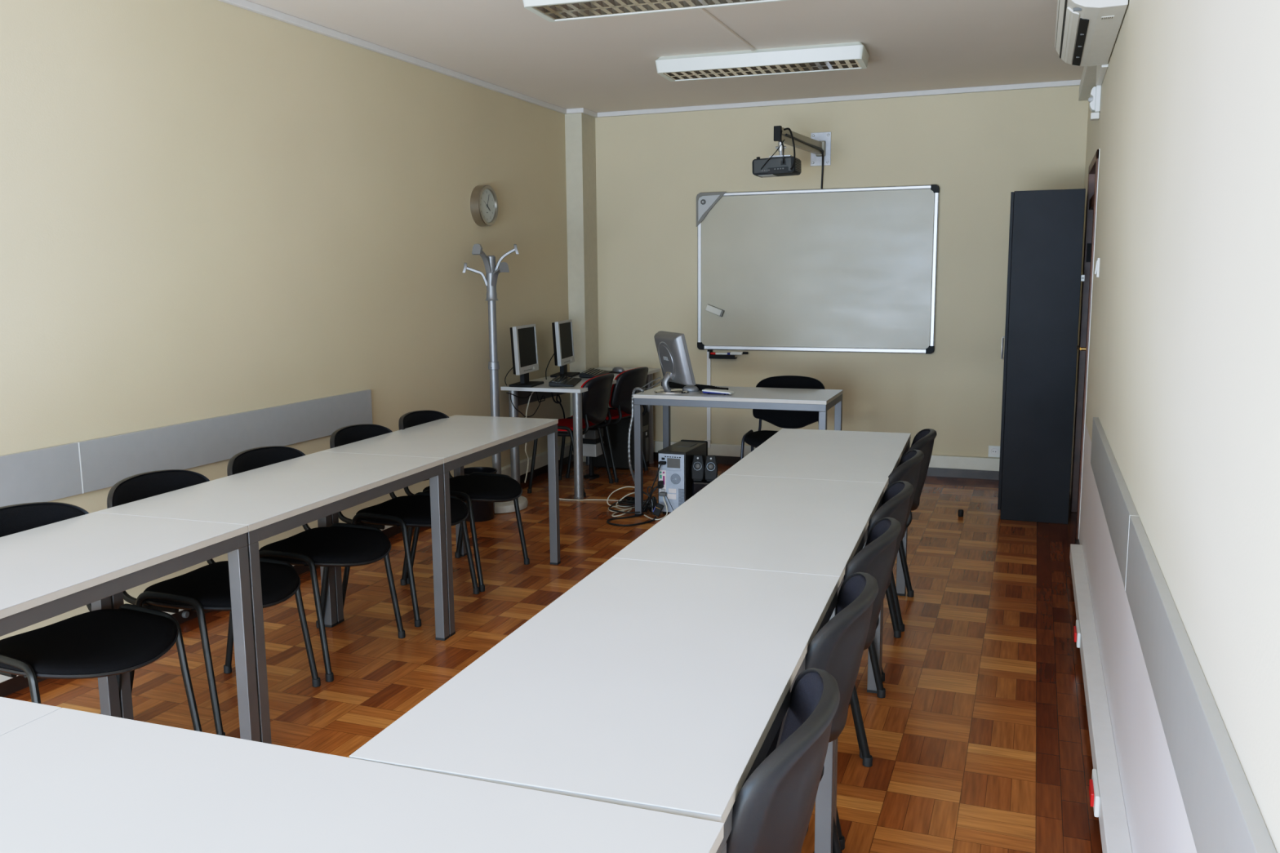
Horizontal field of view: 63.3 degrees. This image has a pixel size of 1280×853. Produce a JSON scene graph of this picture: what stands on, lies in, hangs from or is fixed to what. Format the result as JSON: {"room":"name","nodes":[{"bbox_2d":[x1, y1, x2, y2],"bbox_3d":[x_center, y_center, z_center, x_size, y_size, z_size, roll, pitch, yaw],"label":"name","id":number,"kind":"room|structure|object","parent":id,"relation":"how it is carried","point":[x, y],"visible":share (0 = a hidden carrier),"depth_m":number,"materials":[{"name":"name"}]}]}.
{"room":"classroom","nodes":[
{"label":"classroom","id":0,"kind":"room"},
{"bbox_2d":[0,0,570,639],"bbox_3d":[-2.152,-0.487,4.293,0.120,2.768,9.154,3,9,21],"label":"wall","id":1,"kind":"structure","parent":0,"point":[209,208],"depth_m":4.85,"materials":[{"name":"paint"}]},
{"bbox_2d":[0,442,82,506],"bbox_3d":[-2.619,0.331,2.949,0.022,0.202,2.402,3,9,21],"label":"trim","id":2,"kind":"structure","parent":1,"relation":"attached to","point":[46,474],"depth_m":3.89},
{"bbox_2d":[77,442,84,493],"bbox_3d":[-2.193,0.162,4.061,0.023,0.202,0.004,3,9,21],"label":"trim","id":3,"kind":"structure","parent":1,"relation":"attached to","point":[77,442],"depth_m":4.06,"materials":[{"name":"white plastic"}]},
{"bbox_2d":[182,610,189,617],"bbox_3d":[-2.007,0.831,4.592,0.016,0.032,0.032,3,9,21],"label":"door stop","id":4,"kind":"object","parent":1,"relation":"attached to","point":[185,614],"visible":1,"depth_m":4.58,"materials":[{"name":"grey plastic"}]},
{"bbox_2d":[76,389,373,493],"bbox_3d":[-1.854,0.028,4.950,0.022,0.202,1.916,3,9,21],"label":"trim","id":5,"kind":"structure","parent":1,"relation":"attached to","point":[105,461],"depth_m":4.71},
{"bbox_2d":[0,454,573,697],"bbox_3d":[-2.122,0.870,4.343,0.020,0.067,8.887,3,9,21],"label":"baseboard","id":6,"kind":"structure","parent":1,"relation":"attached to","point":[7,687],"depth_m":4.62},
{"bbox_2d":[0,442,573,683],"bbox_3d":[-2.108,0.792,4.326,0.050,0.093,8.887,3,9,21],"label":"trim","id":7,"kind":"structure","parent":1,"relation":"attached to","point":[541,459],"depth_m":7.65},
{"bbox_2d":[217,0,566,113],"bbox_3d":[-2.147,-1.815,3.930,0.030,0.035,8.857,3,9,21],"label":"trim","id":8,"kind":"structure","parent":1,"relation":"attached to","point":[245,4],"depth_m":5.72,"materials":[{"name":"paint"}]},
{"bbox_2d":[470,185,497,226],"bbox_3d":[-1.031,-1.465,6.893,0.066,0.268,0.268,3,9,21],"label":"wall clock","id":9,"kind":"object","parent":1,"relation":"attached to","point":[483,198],"visible":1,"depth_m":6.85,"materials":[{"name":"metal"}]},
{"bbox_2d":[564,107,585,114],"bbox_3d":[-0.508,-2.434,8.014,0.172,0.035,0.030,3,9,21],"label":"trim","id":10,"kind":"structure","parent":1,"relation":"attached to","point":[578,110],"depth_m":8.00,"materials":[{"name":"paint"}]},
{"bbox_2d":[4,460,1102,852],"bbox_3d":[-0.327,1.015,3.822,3.996,0.100,9.394,3,9,21],"label":"floor","id":11,"kind":"structure","parent":0,"point":[978,740],"depth_m":4.05,"materials":[{"name":"wood"}]},
{"bbox_2d":[0,697,61,736],"bbox_3d":[-1.676,0.889,1.800,1.198,0.766,0.600,2,9,20],"label":"meeting table","id":12,"kind":"object","parent":11,"relation":"on","point":[15,714],"visible":0.2,"depth_m":1.80,"materials":[{"name":"laminate"}]},
{"bbox_2d":[0,502,202,732],"bbox_3d":[-1.689,0.668,3.101,0.593,0.823,0.525,4,9,26],"label":"chair","id":13,"kind":"object","parent":11,"relation":"on","point":[104,642],"visible":0.62,"depth_m":3.07,"materials":[{"name":"black plastic"}]},
{"bbox_2d":[0,512,260,742],"bbox_3d":[-1.659,0.750,2.742,0.600,0.766,1.188,2,9,19],"label":"meeting table","id":14,"kind":"object","parent":11,"relation":"on","point":[50,571],"visible":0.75,"depth_m":2.94,"materials":[{"name":"laminate"}]},
{"bbox_2d":[106,469,320,736],"bbox_3d":[-1.500,0.585,3.652,0.593,0.823,0.525,3,9,20],"label":"chair","id":15,"kind":"object","parent":11,"relation":"on","point":[200,590],"visible":0.52,"depth_m":3.59,"materials":[{"name":"black plastic"}]},
{"bbox_2d":[94,451,449,744],"bbox_3d":[-1.276,0.581,3.856,0.600,0.766,1.188,2,9,19],"label":"meeting table","id":16,"kind":"object","parent":11,"relation":"on","point":[273,500],"visible":0.62,"depth_m":3.65,"materials":[{"name":"laminate"}]},
{"bbox_2d":[226,445,405,682],"bbox_3d":[-1.298,0.508,4.158,0.593,0.823,0.525,2,9,19],"label":"chair","id":17,"kind":"object","parent":11,"relation":"on","point":[338,544],"visible":0.48,"depth_m":4.10,"materials":[{"name":"black plastic"}]},
{"bbox_2d":[0,707,724,852],"bbox_3d":[-0.547,0.938,1.397,1.198,0.766,0.600,2,9,20],"label":"meeting table","id":18,"kind":"object","parent":11,"relation":"on","point":[72,780],"visible":1,"depth_m":1.47,"materials":[{"name":"laminate"}]},
{"bbox_2d":[329,423,479,626],"bbox_3d":[-1.083,0.417,4.762,0.593,0.823,0.525,3,9,21],"label":"chair","id":19,"kind":"object","parent":11,"relation":"on","point":[410,511],"visible":0.48,"depth_m":4.67,"materials":[{"name":"black plastic"}]},
{"bbox_2d":[321,414,560,636],"bbox_3d":[-0.894,0.413,4.970,0.600,0.766,1.188,2,9,19],"label":"meeting table","id":20,"kind":"object","parent":11,"relation":"on","point":[461,441],"visible":0.69,"depth_m":4.80,"materials":[{"name":"laminate"}]},
{"bbox_2d":[398,410,529,591],"bbox_3d":[-0.891,0.343,5.250,0.593,0.823,0.525,2,9,19],"label":"chair","id":21,"kind":"object","parent":11,"relation":"on","point":[474,486],"visible":0.53,"depth_m":5.20,"materials":[{"name":"black fabric"}]},
{"bbox_2d":[463,466,497,521],"bbox_3d":[-1.013,0.424,6.477,0.256,0.305,0.256,3,9,21],"label":"waste bin","id":22,"kind":"object","parent":11,"relation":"on","point":[482,511],"visible":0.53,"depth_m":6.42,"materials":[{"name":"plastic"}]},
{"bbox_2d":[462,243,528,513],"bbox_3d":[-0.937,-0.310,6.676,0.392,1.698,0.392,3,9,21],"label":"coat stand","id":23,"kind":"object","parent":11,"relation":"on","point":[492,271],"visible":0.79,"depth_m":6.61,"materials":[{"name":"metal"}]},
{"bbox_2d":[527,373,613,497],"bbox_3d":[-0.478,0.032,7.325,0.593,0.823,0.525,3,9,21],"label":"chair","id":24,"kind":"object","parent":11,"relation":"on","point":[595,401],"visible":0.71,"depth_m":7.15,"materials":[{"name":"plastic"}]},
{"bbox_2d":[500,367,659,499],"bbox_3d":[-0.392,0.002,7.772,0.595,0.750,1.573,3,9,21],"label":"computer desk","id":25,"kind":"object","parent":11,"relation":"on","point":[544,389],"visible":0.5,"depth_m":7.13,"materials":[{"name":"metal"}]},
{"bbox_2d":[509,324,543,387],"bbox_3d":[-0.783,-0.489,7.140,0.165,0.413,0.380,2,9,14],"label":"monitor","id":26,"kind":"object","parent":25,"relation":"on","point":[523,338],"visible":1,"depth_m":7.10,"materials":[{"name":"grey plastic"}]},
{"bbox_2d":[510,391,545,417],"bbox_3d":[-0.783,-0.166,7.289,0.006,0.203,0.531,3,9,21],"label":"cable","id":27,"kind":"object","parent":25,"relation":"hanging from","point":[536,392],"visible":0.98,"depth_m":7.36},
{"bbox_2d":[524,391,533,483],"bbox_3d":[-0.758,0.050,7.381,0.010,0.660,0.304,3,9,21],"label":"cable","id":28,"kind":"object","parent":25,"relation":"hanging from","point":[532,392],"visible":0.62,"depth_m":7.30,"materials":[{"name":"plastic"}]},
{"bbox_2d":[551,391,564,418],"bbox_3d":[-0.611,-0.120,7.751,0.012,0.402,0.253,3,9,21],"label":"cable","id":29,"kind":"object","parent":25,"relation":"hanging from","point":[557,394],"visible":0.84,"depth_m":7.75,"materials":[{"name":"plastic"}]},
{"bbox_2d":[548,375,581,386],"bbox_3d":[-0.520,-0.321,7.271,0.170,0.037,0.450,0,8,4],"label":"keyboard","id":30,"kind":"object","parent":25,"relation":"on","point":[560,380],"visible":1,"depth_m":7.17,"materials":[{"name":"black plastic"}]},
{"bbox_2d":[550,319,580,377],"bbox_3d":[-0.563,-0.587,7.787,0.165,0.413,0.380,1,9,12],"label":"monitor","id":31,"kind":"object","parent":25,"relation":"on","point":[562,333],"visible":0.99,"depth_m":7.73,"materials":[{"name":"white plastic"}]},
{"bbox_2d":[579,368,612,377],"bbox_3d":[-0.330,-0.404,7.824,0.170,0.037,0.450,1,8,8],"label":"keyboard","id":32,"kind":"object","parent":25,"relation":"on","point":[592,372],"visible":0.96,"depth_m":7.75,"materials":[{"name":"black plastic"}]},
{"bbox_3d":[-0.133,-0.420,8.033,0.210,0.004,0.180,3,9,21],"label":"mouse pad","id":33,"kind":"object","parent":25,"relation":"on","visible":0},
{"bbox_2d":[612,366,624,372],"bbox_3d":[-0.167,-0.443,8.053,0.110,0.036,0.064,5,10,34],"label":"computer mouse","id":34,"kind":"object","parent":33,"relation":"on","point":[617,369],"visible":1,"depth_m":8.03,"materials":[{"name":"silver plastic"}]},
{"bbox_2d":[582,427,604,479],"bbox_3d":[-0.364,0.197,7.750,0.150,0.370,0.160,3,9,21],"label":"computer tower","id":35,"kind":"object","parent":11,"relation":"on","point":[592,447],"visible":0.7,"depth_m":7.67,"materials":[{"name":"grey plastic"}]},
{"bbox_2d":[349,558,839,852],"bbox_3d":[0.021,0.822,2.148,0.600,0.766,1.194,2,9,18],"label":"meeting table","id":36,"kind":"object","parent":11,"relation":"on","point":[659,686],"visible":0.7,"depth_m":1.87,"materials":[{"name":"laminate"}]},
{"bbox_2d":[559,497,645,502],"bbox_3d":[-0.267,0.494,6.962,0.714,0.007,0.060,2,9,14],"label":"cable","id":37,"kind":"object","parent":11,"relation":"on","point":[559,498],"visible":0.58,"depth_m":6.97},
{"bbox_2d":[565,366,648,482],"bbox_3d":[-0.236,-0.043,7.819,0.593,0.823,0.525,4,9,26],"label":"chair","id":38,"kind":"object","parent":11,"relation":"on","point":[620,397],"visible":0.52,"depth_m":7.57,"materials":[{"name":"black plastic"}]},
{"bbox_2d":[608,505,631,516],"bbox_3d":[-0.120,0.536,6.613,0.152,0.007,0.301,-2,9,-8],"label":"cable","id":39,"kind":"object","parent":11,"relation":"on","point":[630,508],"visible":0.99,"depth_m":6.60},
{"bbox_2d":[606,486,635,510],"bbox_3d":[-0.087,0.460,6.808,0.182,0.118,0.228,7,11,42],"label":"cable","id":40,"kind":"object","parent":11,"relation":"on","point":[624,486],"visible":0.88,"depth_m":6.80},
{"bbox_2d":[593,412,648,470],"bbox_3d":[-0.160,0.105,8.136,0.434,0.435,0.189,3,9,21],"label":"computer tower","id":41,"kind":"object","parent":11,"relation":"on","point":[618,433],"visible":0.38,"depth_m":8.05,"materials":[{"name":"black plastic"}]},
{"bbox_2d":[608,499,645,513],"bbox_3d":[-0.054,0.513,6.704,0.276,0.008,0.372,3,9,21],"label":"power cable","id":42,"kind":"object","parent":11,"relation":"on","point":[611,505],"visible":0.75,"depth_m":6.59,"materials":[{"name":"plastic"}]},
{"bbox_2d":[606,514,656,526],"bbox_3d":[-0.043,0.576,6.375,0.328,0.010,0.212,-5,10,-30],"label":"power cable","id":43,"kind":"object","parent":11,"relation":"on","point":[637,515],"visible":1,"depth_m":6.33,"materials":[{"name":"plastic"}]},
{"bbox_2d":[641,496,657,512],"bbox_3d":[0.051,0.491,6.551,0.123,0.113,0.079,3,9,21],"label":"cable bundle","id":44,"kind":"object","parent":11,"relation":"on","point":[647,506],"visible":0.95,"depth_m":6.52,"materials":[{"name":"plastic"}]},
{"bbox_2d":[644,496,667,519],"bbox_3d":[0.112,0.506,6.464,0.128,0.120,0.151,-4,9,-22],"label":"cable","id":45,"kind":"object","parent":11,"relation":"on","point":[663,496],"visible":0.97,"depth_m":6.47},
{"bbox_2d":[652,502,663,516],"bbox_3d":[0.113,0.517,6.451,0.069,0.084,0.028,0,8,4],"label":"connector","id":46,"kind":"object","parent":11,"relation":"on","point":[658,508],"visible":1,"depth_m":6.44,"materials":[{"name":"black plastic"}]},
{"bbox_2d":[657,440,707,513],"bbox_3d":[0.272,0.327,6.688,0.188,0.411,0.495,3,9,22],"label":"computer tower","id":47,"kind":"object","parent":11,"relation":"on","point":[675,480],"visible":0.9,"depth_m":6.50,"materials":[{"name":"metal"}]},
{"bbox_2d":[649,484,660,504],"bbox_3d":[0.077,0.456,6.530,0.060,0.194,0.124,-5,9,-26],"label":"cable","id":48,"kind":"object","parent":47,"relation":"attached to","point":[659,486],"visible":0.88,"depth_m":6.48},
{"bbox_2d":[648,463,662,501],"bbox_3d":[0.084,0.384,6.514,0.061,0.320,0.107,-7,10,-36],"label":"power cable","id":49,"kind":"object","parent":47,"relation":"hanging from","point":[660,464],"visible":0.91,"depth_m":6.47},
{"bbox_2d":[666,457,679,468],"bbox_3d":[0.210,0.228,6.476,0.086,0.060,0.004,3,9,22],"label":"grille","id":50,"kind":"object","parent":47,"relation":"attached to","point":[672,463],"depth_m":6.47,"materials":[{"name":"grey metal"}]},
{"bbox_2d":[692,475,719,496],"bbox_3d":[0.484,0.437,6.620,0.235,0.210,0.276,3,9,21],"label":"subwoofer","id":51,"kind":"object","parent":11,"relation":"on","point":[697,486],"visible":0.02,"depth_m":6.52,"materials":[{"name":"black plastic"}]},
{"bbox_2d":[691,454,705,481],"bbox_3d":[0.373,0.258,6.567,0.082,0.163,0.104,2,9,15],"label":"speaker","id":52,"kind":"object","parent":51,"relation":"on","point":[699,460],"visible":0.98,"depth_m":6.53},
{"bbox_2d":[704,455,717,481],"bbox_3d":[0.449,0.260,6.548,0.082,0.163,0.104,0,8,6],"label":"speaker","id":53,"kind":"object","parent":51,"relation":"on","point":[711,465],"visible":0.92,"depth_m":6.51},
{"bbox_2d":[633,385,843,515],"bbox_3d":[0.626,0.163,6.561,1.198,0.766,0.600,3,9,20],"label":"desk","id":54,"kind":"object","parent":11,"relation":"on","point":[821,401],"visible":0.66,"depth_m":6.38,"materials":[{"name":"laminate"}]},
{"bbox_2d":[627,386,644,481],"bbox_3d":[-0.009,0.079,6.574,0.113,0.669,0.108,3,9,21],"label":"tube","id":55,"kind":"object","parent":54,"relation":"hanging from","point":[641,389],"visible":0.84,"depth_m":6.55,"materials":[{"name":"plastic"}]},
{"bbox_2d":[653,330,695,394],"bbox_3d":[0.202,-0.398,6.487,0.220,0.382,0.377,-4,9,-21],"label":"monitor","id":56,"kind":"object","parent":54,"relation":"on","point":[672,348],"visible":1,"depth_m":6.40,"materials":[{"name":"paint"}]},
{"bbox_2d":[682,385,698,391],"bbox_3d":[0.319,-0.240,6.568,0.110,0.036,0.064,0,8,4],"label":"computer mouse","id":57,"kind":"object","parent":54,"relation":"on","point":[691,388],"visible":0.77,"depth_m":6.54,"materials":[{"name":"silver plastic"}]},
{"bbox_2d":[661,381,728,390],"bbox_3d":[0.352,-0.267,6.740,0.170,0.037,0.450,-8,11,-42],"label":"keyboard","id":58,"kind":"object","parent":54,"relation":"on","point":[700,387],"visible":0.65,"depth_m":6.61,"materials":[{"name":"black plastic"}]},
{"bbox_2d":[702,388,734,395],"bbox_3d":[0.482,-0.213,6.407,0.196,0.027,0.076,4,9,26],"label":"book","id":59,"kind":"object","parent":54,"relation":"on","point":[708,391],"visible":1,"depth_m":6.38,"materials":[{"name":"white paper"}]},
{"bbox_2d":[611,474,886,823],"bbox_3d":[0.402,0.652,3.269,0.600,0.766,1.194,2,9,18],"label":"meeting table","id":60,"kind":"object","parent":11,"relation":"on","point":[800,526],"visible":0.48,"depth_m":3.07,"materials":[{"name":"laminate"}]},
{"bbox_2d":[725,668,839,852],"bbox_3d":[0.044,0.838,1.841,0.593,0.823,0.525,2,9,19],"label":"chair","id":61,"kind":"object","parent":11,"relation":"on","point":[773,809],"visible":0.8,"depth_m":1.59,"materials":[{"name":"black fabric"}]},
{"bbox_2d":[740,375,825,459],"bbox_3d":[0.932,0.106,6.738,0.525,0.823,0.593,2,9,19],"label":"chair","id":62,"kind":"object","parent":11,"relation":"on","point":[779,418],"visible":0.41,"depth_m":6.90,"materials":[{"name":"black fabric"}]},
{"bbox_2d":[722,428,911,676],"bbox_3d":[0.781,0.483,4.390,0.600,0.766,1.194,2,9,18],"label":"meeting table","id":63,"kind":"object","parent":11,"relation":"on","point":[791,453],"visible":0.47,"depth_m":4.25,"materials":[{"name":"laminate"}]},
{"bbox_2d":[764,572,878,852],"bbox_3d":[0.245,0.748,2.437,0.593,0.823,0.525,2,9,19],"label":"chair","id":64,"kind":"object","parent":11,"relation":"on","point":[837,649],"visible":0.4,"depth_m":2.21,"materials":[{"name":"black plastic"}]},
{"bbox_2d":[835,517,901,850],"bbox_3d":[0.433,0.666,2.984,0.593,0.823,0.525,3,9,21],"label":"chair","id":65,"kind":"object","parent":11,"relation":"on","point":[876,559],"visible":0.27,"depth_m":2.79,"materials":[{"name":"black plastic"}]},
{"bbox_2d":[849,480,913,759],"bbox_3d":[0.601,0.589,3.491,0.593,0.823,0.525,2,9,19],"label":"chair","id":66,"kind":"object","parent":11,"relation":"on","point":[896,497],"visible":0.16,"depth_m":3.31,"materials":[{"name":"black plastic"}]},
{"bbox_2d":[881,449,924,681],"bbox_3d":[0.803,0.496,4.104,0.593,0.823,0.525,3,9,21],"label":"chair","id":67,"kind":"object","parent":11,"relation":"on","point":[908,470],"visible":0.2,"depth_m":3.92,"materials":[{"name":"black plastic"}]},
{"bbox_2d":[889,428,937,631],"bbox_3d":[1.002,0.416,4.633,0.593,0.823,0.525,2,9,19],"label":"chair","id":68,"kind":"object","parent":11,"relation":"on","point":[923,441],"visible":0.22,"depth_m":4.42,"materials":[{"name":"black plastic"}]},
{"bbox_2d":[997,188,1085,524],"bbox_3d":[2.500,-0.451,6.506,0.448,1.962,0.800,3,9,21],"label":"tall cabinet","id":69,"kind":"object","parent":11,"relation":"on","point":[1045,251],"depth_m":6.13,"materials":[{"name":"metal"}]},
{"bbox_2d":[564,112,599,462],"bbox_3d":[-0.457,-1.104,8.357,0.142,2.768,0.267,3,9,21],"label":"wall column","id":70,"kind":"structure","parent":0,"point":[580,128],"depth_m":8.22,"materials":[{"name":"paint"}]},
{"bbox_2d":[247,0,1084,112],"bbox_3d":[-0.353,-1.822,3.403,3.996,0.100,9.394,3,9,21],"label":"ceiling","id":71,"kind":"structure","parent":0,"point":[603,64],"depth_m":5.75,"materials":[{"name":"paint"}]},
{"bbox_2d":[522,0,788,22],"bbox_3d":[0.095,-1.896,4.532,1.210,0.092,0.330,2,9,18],"label":"ceiling light","id":72,"kind":"object","parent":71,"relation":"attached to","point":[552,11],"visible":1,"depth_m":4.62,"materials":[{"name":"metal"}]},
{"bbox_2d":[697,8,755,50],"bbox_3d":[0.401,-2.048,5.273,0.022,0.014,1.370,3,9,21],"label":"trim","id":73,"kind":"structure","parent":71,"relation":"attached to","point":[703,11],"depth_m":5.37,"materials":[{"name":"paint"}]},
{"bbox_2d":[655,41,869,81],"bbox_3d":[0.710,-2.131,6.083,1.210,0.092,0.330,2,9,18],"label":"ceiling light","id":74,"kind":"object","parent":71,"relation":"attached to","point":[846,55],"visible":1,"depth_m":5.99,"materials":[{"name":"metal"}]},
{"bbox_2d":[595,85,1088,457],"bbox_3d":[1.301,-1.053,7.901,3.996,2.768,0.120,3,9,21],"label":"wall","id":75,"kind":"structure","parent":0,"point":[980,148],"depth_m":7.69,"materials":[{"name":"paint"}]},
{"bbox_2d":[582,108,598,117],"bbox_3d":[-0.390,-2.452,8.126,0.030,0.035,0.267,3,9,21],"label":"trim","id":76,"kind":"structure","parent":75,"relation":"attached to","point":[588,112],"depth_m":8.10,"materials":[{"name":"paint"}]},
{"bbox_2d":[706,350,711,439],"bbox_3d":[0.546,-0.235,8.239,0.031,0.745,0.018,3,9,21],"label":"trim","id":77,"kind":"structure","parent":75,"relation":"attached to","point":[708,360],"depth_m":8.24,"materials":[{"name":"plastic"}]},
{"bbox_2d":[769,125,831,166],"bbox_3d":[1.117,-1.968,7.226,0.150,0.264,1.018,4,9,26],"label":"bracket","id":78,"kind":"object","parent":75,"relation":"attached to","point":[822,140],"visible":0.94,"depth_m":7.45,"materials":[{"name":"metal"}]},
{"bbox_2d":[751,155,801,177],"bbox_3d":[0.911,-1.726,6.895,0.290,0.120,0.244,1,8,21],"label":"projector","id":79,"kind":"object","parent":78,"relation":"hanging from","point":[774,167],"visible":0.98,"depth_m":6.80,"materials":[{"name":"black plastic"}]},
{"bbox_2d":[783,127,795,169],"bbox_3d":[0.977,-1.810,6.771,0.041,0.277,0.125,-3,9,-16],"label":"cable","id":80,"kind":"object","parent":79,"relation":"attached to","point":[787,128],"visible":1,"depth_m":6.74,"materials":[{"name":"plastic"}]},
{"bbox_2d":[785,133,823,188],"bbox_3d":[1.165,-1.846,7.275,0.031,0.299,0.901,3,9,25],"label":"cable","id":81,"kind":"object","parent":78,"relation":"attached to","point":[786,134],"visible":0.98,"depth_m":7.54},
{"bbox_2d":[815,140,826,156],"bbox_3d":[1.330,-2.044,7.643,0.066,0.107,0.042,3,9,21],"label":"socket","id":82,"kind":"object","parent":78,"relation":"attached to","point":[823,143],"depth_m":7.62,"materials":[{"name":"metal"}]},
{"bbox_2d":[697,184,939,353],"bbox_3d":[1.294,-1.166,7.803,1.805,1.207,0.033,3,9,21],"label":"whiteboard","id":83,"kind":"object","parent":75,"relation":"attached to","point":[839,269],"visible":1,"depth_m":7.78,"materials":[{"name":"plastic"}]},
{"bbox_2d":[696,191,725,226],"bbox_3d":[0.543,-1.669,7.984,0.238,0.258,0.028,3,9,21],"label":"sensor","id":84,"kind":"object","parent":83,"relation":"attached to","point":[705,202],"visible":1,"depth_m":7.99,"materials":[{"name":"grey plastic"}]},
{"bbox_2d":[705,303,724,316],"bbox_3d":[0.582,-0.904,8.093,0.153,0.100,0.030,3,9,21],"label":"eraser","id":85,"kind":"object","parent":83,"relation":"attached to","point":[711,308],"visible":1,"depth_m":8.08,"materials":[{"name":"grey plastic"}]},
{"bbox_2d":[707,349,737,359],"bbox_3d":[0.636,-0.565,8.122,0.235,0.065,0.078,3,9,21],"label":"marker tray","id":86,"kind":"object","parent":83,"relation":"attached to","point":[717,357],"visible":1,"depth_m":8.09,"materials":[{"name":"black plastic"}]},
{"bbox_2d":[710,352,727,355],"bbox_3d":[0.617,-0.569,8.104,0.135,0.019,0.019,3,9,21],"label":"marker","id":87,"kind":"object","parent":86,"relation":"on","point":[712,353],"visible":1,"depth_m":8.10,"materials":[{"name":"white plastic"}]},
{"bbox_2d":[653,440,999,471],"bbox_3d":[1.351,0.218,7.988,3.614,0.093,0.040,3,9,21],"label":"trim","id":88,"kind":"structure","parent":75,"relation":"attached to","point":[957,462],"depth_m":7.64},
{"bbox_2d":[653,452,999,479],"bbox_3d":[1.355,0.296,8.009,3.614,0.067,0.020,3,9,21],"label":"baseboard","id":89,"kind":"structure","parent":75,"relation":"attached to","point":[936,472],"depth_m":7.65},
{"bbox_2d":[597,79,1080,117],"bbox_3d":[1.342,-2.390,7.601,3.584,0.035,0.030,3,9,21],"label":"trim","id":90,"kind":"structure","parent":75,"relation":"attached to","point":[1068,82],"depth_m":7.52,"materials":[{"name":"paint"}]},
{"bbox_2d":[987,445,999,457],"bbox_3d":[2.569,0.182,7.530,0.084,0.084,0.013,3,9,21],"label":"wall outlet","id":91,"kind":"object","parent":75,"relation":"attached to","point":[993,451],"visible":0.87,"depth_m":7.53,"materials":[{"name":"white plastic"}]},
{"bbox_2d":[990,448,998,455],"bbox_3d":[2.567,0.182,7.526,0.056,0.056,0.003,3,9,21],"label":"socket","id":92,"kind":"object","parent":91,"relation":"attached to","point":[993,451],"depth_m":7.53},
{"bbox_2d":[1070,0,1279,852],"bbox_3d":[1.472,-0.320,2.932,0.120,2.768,9.154,3,9,21],"label":"wall","id":93,"kind":"structure","parent":0,"point":[1183,389],"depth_m":1.91,"materials":[{"name":"paint"}]},
{"bbox_2d":[1073,619,1080,648],"bbox_3d":[1.717,0.814,4.084,0.020,0.060,0.170,3,9,21],"label":"socket","id":94,"kind":"object","parent":93,"relation":"attached to","point":[1077,633],"visible":1,"depth_m":4.04,"materials":[{"name":"white plastic"}]},
{"bbox_2d":[1071,149,1098,539],"bbox_3d":[2.570,-0.448,5.945,0.155,2.120,0.960,3,9,21],"label":"door","id":95,"kind":"structure","parent":93,"relation":"in","point":[1082,348],"depth_m":6.28,"materials":[{"name":"brown wood"}]},
{"bbox_2d":[1078,65,1097,100],"bbox_3d":[2.519,-1.999,5.790,0.075,0.085,1.848,3,9,21],"label":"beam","id":96,"kind":"structure","parent":93,"relation":"attached to","point":[1088,79],"depth_m":6.04,"materials":[{"name":"paint"}]},
{"bbox_2d":[1078,148,1099,539],"bbox_3d":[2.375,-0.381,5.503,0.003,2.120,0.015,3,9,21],"label":"door frame","id":97,"kind":"structure","parent":93,"relation":"attached to","point":[1099,148],"depth_m":5.49,"materials":[{"name":"brown wood"}]},
{"bbox_2d":[1054,0,1128,66],"bbox_3d":[1.897,-1.774,4.404,0.238,0.274,1.215,3,9,21],"label":"air conditioner","id":98,"kind":"object","parent":93,"relation":"attached to","point":[1086,31],"visible":1,"depth_m":4.27,"materials":[{"name":"grey plastic"}]},
{"bbox_2d":[1071,17,1088,66],"bbox_3d":[1.909,-1.659,4.509,0.034,0.012,0.985,3,9,21],"label":"air vent","id":99,"kind":"object","parent":98,"relation":"attached to","point":[1080,30],"depth_m":4.45,"materials":[{"name":"plastic"}]},
{"bbox_2d":[1088,84,1101,120],"bbox_3d":[2.413,-1.718,5.521,0.059,0.170,0.100,3,9,21],"label":"fire alarm","id":100,"kind":"object","parent":93,"relation":"attached to","point":[1095,93],"visible":1,"depth_m":5.48,"materials":[{"name":"white plastic"}]},
{"bbox_2d":[1088,768,1100,817],"bbox_3d":[1.243,1.002,2.845,0.020,0.060,0.170,3,9,21],"label":"socket","id":101,"kind":"object","parent":93,"relation":"attached to","point":[1094,793],"visible":1,"depth_m":2.81,"materials":[{"name":"white plastic"}]},
{"bbox_2d":[1093,257,1099,277],"bbox_3d":[2.175,-0.757,4.947,0.019,0.090,0.080,3,9,21],"label":"light switch","id":102,"kind":"object","parent":93,"relation":"attached to","point":[1097,263],"visible":1,"depth_m":4.91,"materials":[{"name":"white plastic"}]},
{"bbox_2d":[1069,543,1132,852],"bbox_3d":[0.998,1.115,2.097,0.057,0.073,6.873,3,9,21],"label":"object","id":103,"kind":"structure","parent":93,"relation":"attached to","point":[1113,820],"depth_m":3.20,"materials":[{"name":"plastic"}]},
{"bbox_2d":[1095,62,1108,84],"bbox_3d":[2.308,-1.807,5.186,0.030,0.115,0.528,3,9,21],"label":"trim","id":104,"kind":"structure","parent":93,"relation":"attached to","point":[1101,70],"depth_m":5.18,"materials":[{"name":"paint"}]},
{"bbox_2d":[1090,417,1138,587],"bbox_3d":[1.623,0.195,3.597,0.022,0.202,1.928,3,9,21],"label":"trim","id":105,"kind":"structure","parent":93,"relation":"attached to","point":[1117,504],"depth_m":3.28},
{"bbox_2d":[1124,515,1139,591],"bbox_3d":[1.280,0.331,2.704,0.023,0.202,0.004,3,9,21],"label":"trim","id":106,"kind":"structure","parent":93,"relation":"attached to","point":[1130,515],"depth_m":2.70,"materials":[{"name":"white plastic"}]},
{"bbox_2d":[1125,515,1277,852],"bbox_3d":[0.899,0.482,1.706,0.022,0.202,2.152,3,9,21],"label":"trim","id":107,"kind":"structure","parent":93,"relation":"attached to","point":[1223,812],"depth_m":1.62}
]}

